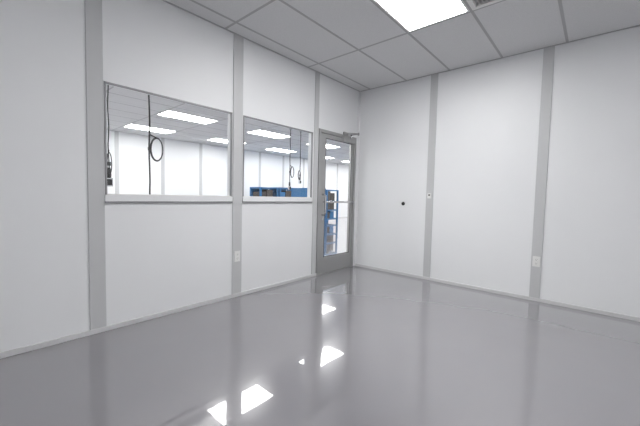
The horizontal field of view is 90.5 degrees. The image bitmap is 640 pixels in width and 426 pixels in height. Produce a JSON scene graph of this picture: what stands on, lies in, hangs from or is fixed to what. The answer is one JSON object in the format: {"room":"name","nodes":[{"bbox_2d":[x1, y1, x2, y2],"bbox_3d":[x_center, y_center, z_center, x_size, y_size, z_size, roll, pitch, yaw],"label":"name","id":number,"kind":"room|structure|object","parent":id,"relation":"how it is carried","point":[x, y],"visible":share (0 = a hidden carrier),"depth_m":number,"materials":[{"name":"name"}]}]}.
{"room":"clean room","nodes":[
{"label":"clean room","id":0,"kind":"room"},
{"bbox_2d":[0,0,319,352],"bbox_3d":[-2.048,-0.434,2.166,0.080,2.800,6.035,4,4,41],"label":"wall","id":1,"kind":"structure","parent":0,"point":[160,257],"depth_m":2.58,"materials":[{"name":"white paint"}]},
{"bbox_2d":[85,0,106,329],"bbox_3d":[-1.735,-0.460,2.454,0.010,2.765,0.110,4,4,41],"label":"trim","id":2,"kind":"structure","parent":1,"relation":"attached to","point":[94,107],"depth_m":2.45,"materials":[{"name":"grey metal"}]},
{"bbox_2d":[0,273,315,358],"bbox_3d":[-1.780,0.937,2.511,0.016,0.038,5.235,4,4,41],"label":"baseboard","id":3,"kind":"structure","parent":1,"relation":"attached to","point":[20,350],"depth_m":2.69,"materials":[{"name":"grey"}]},
{"bbox_2d":[104,81,232,202],"bbox_3d":[-1.347,-0.571,2.957,0.114,0.951,1.165,4,4,41],"label":"window","id":4,"kind":"structure","parent":1,"relation":"in","point":[109,198],"depth_m":2.82,"materials":[{"name":"grey"}]},
{"bbox_2d":[234,251,239,261],"bbox_3d":[-0.904,0.473,3.466,0.010,0.116,0.072,4,4,41],"label":"wall outlet","id":5,"kind":"object","parent":1,"relation":"attached to","point":[236,253],"visible":1,"depth_m":3.46,"materials":[{"name":"white plastic"}]},
{"bbox_2d":[232,33,243,293],"bbox_3d":[-0.889,-0.493,3.421,0.010,2.765,0.120,4,4,41],"label":"trim","id":6,"kind":"structure","parent":1,"relation":"attached to","point":[238,52],"depth_m":3.41,"materials":[{"name":"grey metal"}]},
{"bbox_2d":[242,115,312,202],"bbox_3d":[-0.506,-0.603,3.918,0.114,0.951,1.130,4,4,41],"label":"window","id":7,"kind":"structure","parent":1,"relation":"in","point":[245,199],"depth_m":3.83,"materials":[{"name":"grey"}]},
{"bbox_2d":[311,72,319,273],"bbox_3d":[-0.062,-0.525,4.367,0.010,2.765,0.085,4,4,41],"label":"trim","id":8,"kind":"structure","parent":1,"relation":"attached to","point":[317,74],"depth_m":4.36,"materials":[{"name":"grey metal"}]},
{"bbox_2d":[316,128,358,275],"bbox_3d":[0.277,-0.173,4.743,0.243,2.106,0.890,4,4,41],"label":"door","id":9,"kind":"structure","parent":1,"relation":"in","point":[324,264],"depth_m":4.68,"materials":[{"name":"silver metal"}]},
{"bbox_2d":[106,85,348,164],"bbox_3d":[0.184,-2.275,10.097,7.170,0.121,21.000,4,4,41],"label":"ceiling","id":10,"kind":"structure","parent":0,"point":[125,107],"depth_m":7.97,"materials":[{"name":"white tile"}]},
{"bbox_2d":[107,85,112,185],"bbox_3d":[-2.241,-1.094,3.353,0.080,1.620,0.080,4,4,41],"label":"power cable","id":11,"kind":"object","parent":10,"relation":"hanging from","point":[109,170],"visible":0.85,"depth_m":3.37,"materials":[{"name":"black rubber"}]},
{"bbox_2d":[123,124,176,133],"bbox_3d":[-4.507,-2.239,8.433,0.576,0.023,1.136,4,4,41],"label":"ceiling light panel","id":12,"kind":"object","parent":10,"relation":"in","point":[134,126],"depth_m":8.39,"materials":[{"name":"white plastic"}]},
{"bbox_2d":[148,95,162,194],"bbox_3d":[-1.943,-0.742,3.724,0.080,2.350,0.192,4,4,41],"label":"power cable","id":13,"kind":"object","parent":10,"relation":"hanging from","point":[154,138],"visible":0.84,"depth_m":3.68,"materials":[{"name":"black rubber"}]},
{"bbox_2d":[156,110,217,123],"bbox_3d":[-2.927,-2.128,7.054,0.576,0.023,1.136,4,4,41],"label":"ceiling light panel","id":14,"kind":"object","parent":10,"relation":"in","point":[173,114],"depth_m":7.02,"materials":[{"name":"white plastic"}]},
{"bbox_2d":[208,138,246,143],"bbox_3d":[-2.979,-2.298,10.179,0.576,0.023,1.136,4,4,41],"label":"ceiling light panel","id":15,"kind":"object","parent":10,"relation":"in","point":[214,139],"depth_m":9.99,"materials":[{"name":"white plastic"}]},
{"bbox_2d":[247,130,291,138],"bbox_3d":[-1.399,-2.187,8.800,0.576,0.023,1.136,4,4,41],"label":"ceiling light panel","id":16,"kind":"object","parent":10,"relation":"in","point":[259,132],"depth_m":8.78,"materials":[{"name":"white plastic"}]},
{"bbox_2d":[266,148,295,152],"bbox_3d":[-1.452,-2.358,11.924,0.576,0.023,1.136,4,4,41],"label":"ceiling light panel","id":17,"kind":"object","parent":10,"relation":"in","point":[273,149],"depth_m":11.90,"materials":[{"name":"white plastic"}]},
{"bbox_2d":[288,129,293,189],"bbox_3d":[-0.731,-1.362,8.109,0.080,1.530,0.178,4,4,41],"label":"power cable","id":18,"kind":"object","parent":10,"relation":"hanging from","point":[289,186],"visible":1,"depth_m":8.08,"materials":[{"name":"black rubber"}]},
{"bbox_2d":[298,131,301,183],"bbox_3d":[-0.535,-1.455,8.326,0.080,1.360,0.132,4,4,41],"label":"power cable","id":19,"kind":"object","parent":10,"relation":"hanging from","point":[299,175],"visible":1,"depth_m":8.33,"materials":[{"name":"black rubber"}]},
{"bbox_2d":[307,144,338,148],"bbox_3d":[0.128,-2.247,10.545,0.576,0.023,1.136,4,4,41],"label":"ceiling light panel","id":20,"kind":"object","parent":10,"relation":"in","point":[328,146],"depth_m":10.68,"materials":[{"name":"white plastic"}]},
{"bbox_2d":[107,130,348,216],"bbox_3d":[-2.592,-1.011,12.569,0.120,2.800,21.000,4,4,41],"label":"wall","id":21,"kind":"structure","parent":0,"point":[181,157],"depth_m":10.56,"materials":[{"name":"white paint"}]},
{"bbox_2d":[114,131,118,193],"bbox_3d":[-5.703,-0.902,8.914,0.010,2.765,0.100,4,4,41],"label":"trim","id":22,"kind":"structure","parent":21,"relation":"attached to","point":[116,132],"depth_m":8.88,"materials":[{"name":"grey metal"}]},
{"bbox_2d":[161,138,164,194],"bbox_3d":[-4.880,-0.934,9.854,0.010,2.765,0.100,4,4,41],"label":"trim","id":23,"kind":"structure","parent":21,"relation":"attached to","point":[162,139],"depth_m":9.83,"materials":[{"name":"grey metal"}]},
{"bbox_2d":[199,144,201,194],"bbox_3d":[-4.057,-0.966,10.795,0.010,2.765,0.100,4,4,41],"label":"trim","id":24,"kind":"structure","parent":21,"relation":"attached to","point":[200,145],"depth_m":10.75,"materials":[{"name":"grey metal"}]},
{"bbox_2d":[259,152,260,186],"bbox_3d":[-2.412,-1.030,12.676,0.010,2.765,0.100,4,4,41],"label":"trim","id":25,"kind":"structure","parent":21,"relation":"attached to","point":[259,152],"depth_m":12.63,"materials":[{"name":"grey metal"}]},
{"bbox_2d":[282,156,283,186],"bbox_3d":[-1.589,-1.062,13.616,0.010,2.765,0.100,4,4,41],"label":"trim","id":26,"kind":"structure","parent":21,"relation":"attached to","point":[283,156],"depth_m":13.56,"materials":[{"name":"grey metal"}]},
{"bbox_2d":[303,159,304,187],"bbox_3d":[-0.766,-1.095,14.557,0.010,2.765,0.100,4,4,41],"label":"trim","id":27,"kind":"structure","parent":21,"relation":"attached to","point":[303,159],"depth_m":14.52,"materials":[{"name":"grey metal"}]},
{"bbox_2d":[336,164,337,200],"bbox_3d":[0.880,-1.159,16.438,0.010,2.765,0.100,4,4,41],"label":"trim","id":28,"kind":"structure","parent":21,"relation":"attached to","point":[337,164],"depth_m":16.41,"materials":[{"name":"grey metal"}]},
{"bbox_2d":[0,217,639,425],"bbox_3d":[1.990,0.786,8.621,12.550,0.150,21.400,4,4,41],"label":"floor","id":29,"kind":"structure","parent":0,"point":[354,345],"depth_m":2.14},
{"bbox_2d":[250,187,278,196],"bbox_3d":[-1.976,-0.211,11.193,0.600,1.380,0.800,4,4,41],"label":"storage rack","id":30,"kind":"object","parent":29,"relation":"on","point":[254,191],"visible":0.31,"depth_m":11.01,"materials":[{"name":"blue metal"}]},
{"bbox_2d":[269,187,290,196],"bbox_3d":[-1.403,-0.243,11.847,0.600,1.400,0.800,4,4,41],"label":"storage rack","id":31,"kind":"object","parent":29,"relation":"on","point":[282,192],"visible":0.13,"depth_m":11.64,"materials":[{"name":"blue metal"}]},
{"bbox_2d":[291,188,324,225],"bbox_3d":[-0.325,0.001,8.533,0.600,1.320,0.700,4,4,41],"label":"storage rack","id":32,"kind":"object","parent":29,"relation":"on","point":[295,192],"visible":0.09,"depth_m":8.27,"materials":[{"name":"blue metal"}]},
{"bbox_2d":[325,190,338,222],"bbox_3d":[0.315,-0.310,13.810,0.600,1.400,0.800,4,4,41],"label":"storage rack","id":33,"kind":"object","parent":29,"relation":"on","point":[329,215],"visible":0.6,"depth_m":13.63,"materials":[{"name":"blue metal"}]},
{"bbox_2d":[319,74,356,137],"bbox_3d":[0.255,-1.551,4.716,0.080,0.740,0.890,4,4,41],"label":"wall","id":34,"kind":"structure","parent":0,"point":[337,101],"depth_m":4.65,"materials":[{"name":"white paint"}]},
{"bbox_2d":[353,91,358,265],"bbox_3d":[5.157,-0.715,10.401,0.080,2.800,14.075,4,4,41],"label":"wall partition","id":35,"kind":"structure","parent":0,"point":[357,91],"depth_m":5.09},
{"bbox_2d":[162,0,639,91],"bbox_3d":[0.440,-1.782,1.117,4.900,0.121,6.200,4,4,41],"label":"ceiling","id":36,"kind":"structure","parent":0,"point":[358,45],"depth_m":3.17,"materials":[{"name":"tile"}]},
{"bbox_2d":[373,0,469,31],"bbox_3d":[0.720,-1.803,2.559,0.581,0.023,1.196,4,4,41],"label":"ceiling light panel","id":37,"kind":"object","parent":36,"relation":"in","point":[412,15],"depth_m":2.83,"materials":[{"name":"white plastic"}]},
{"bbox_2d":[466,0,501,9],"bbox_3d":[1.175,-1.774,2.162,0.581,0.032,1.196,4,4,41],"label":"ceiling air vent","id":38,"kind":"object","parent":36,"relation":"in","point":[474,4],"depth_m":2.71,"materials":[{"name":"white metal"}]},
{"bbox_2d":[356,26,639,316],"bbox_3d":[2.487,-0.406,3.573,4.900,2.800,0.120,4,4,41],"label":"wall","id":39,"kind":"structure","parent":0,"point":[488,113],"depth_m":3.69,"materials":[{"name":"white paint"}]},
{"bbox_2d":[354,92,360,263],"bbox_3d":[0.605,-0.551,5.120,0.022,2.765,0.022,4,4,41],"label":"trim","id":40,"kind":"structure","parent":39,"relation":"attached to","point":[359,92],"depth_m":5.11,"materials":[{"name":"grey metal"}]},
{"bbox_2d":[423,73,438,277],"bbox_3d":[1.512,-0.488,4.337,0.100,2.765,0.010,4,4,41],"label":"trim","id":41,"kind":"structure","parent":39,"relation":"attached to","point":[434,78],"depth_m":4.33,"materials":[{"name":"grey metal"}]},
{"bbox_2d":[355,264,639,321],"bbox_3d":[2.419,0.975,3.589,4.878,0.038,0.016,4,4,41],"label":"baseboard","id":42,"kind":"structure","parent":39,"relation":"attached to","point":[618,315],"depth_m":3.69,"materials":[{"name":"grey"}]},
{"bbox_2d":[532,256,539,266],"bbox_3d":[2.427,0.545,3.558,0.072,0.116,0.010,4,4,41],"label":"wall outlet","id":43,"kind":"object","parent":39,"relation":"attached to","point":[536,260],"visible":1,"depth_m":3.56,"materials":[{"name":"white plastic"}]},
{"bbox_2d":[529,46,554,298],"bbox_3d":[2.456,-0.421,3.513,0.100,2.765,0.010,4,4,41],"label":"trim","id":44,"kind":"structure","parent":39,"relation":"attached to","point":[549,52],"depth_m":3.50,"materials":[{"name":"grey metal"}]}
]}

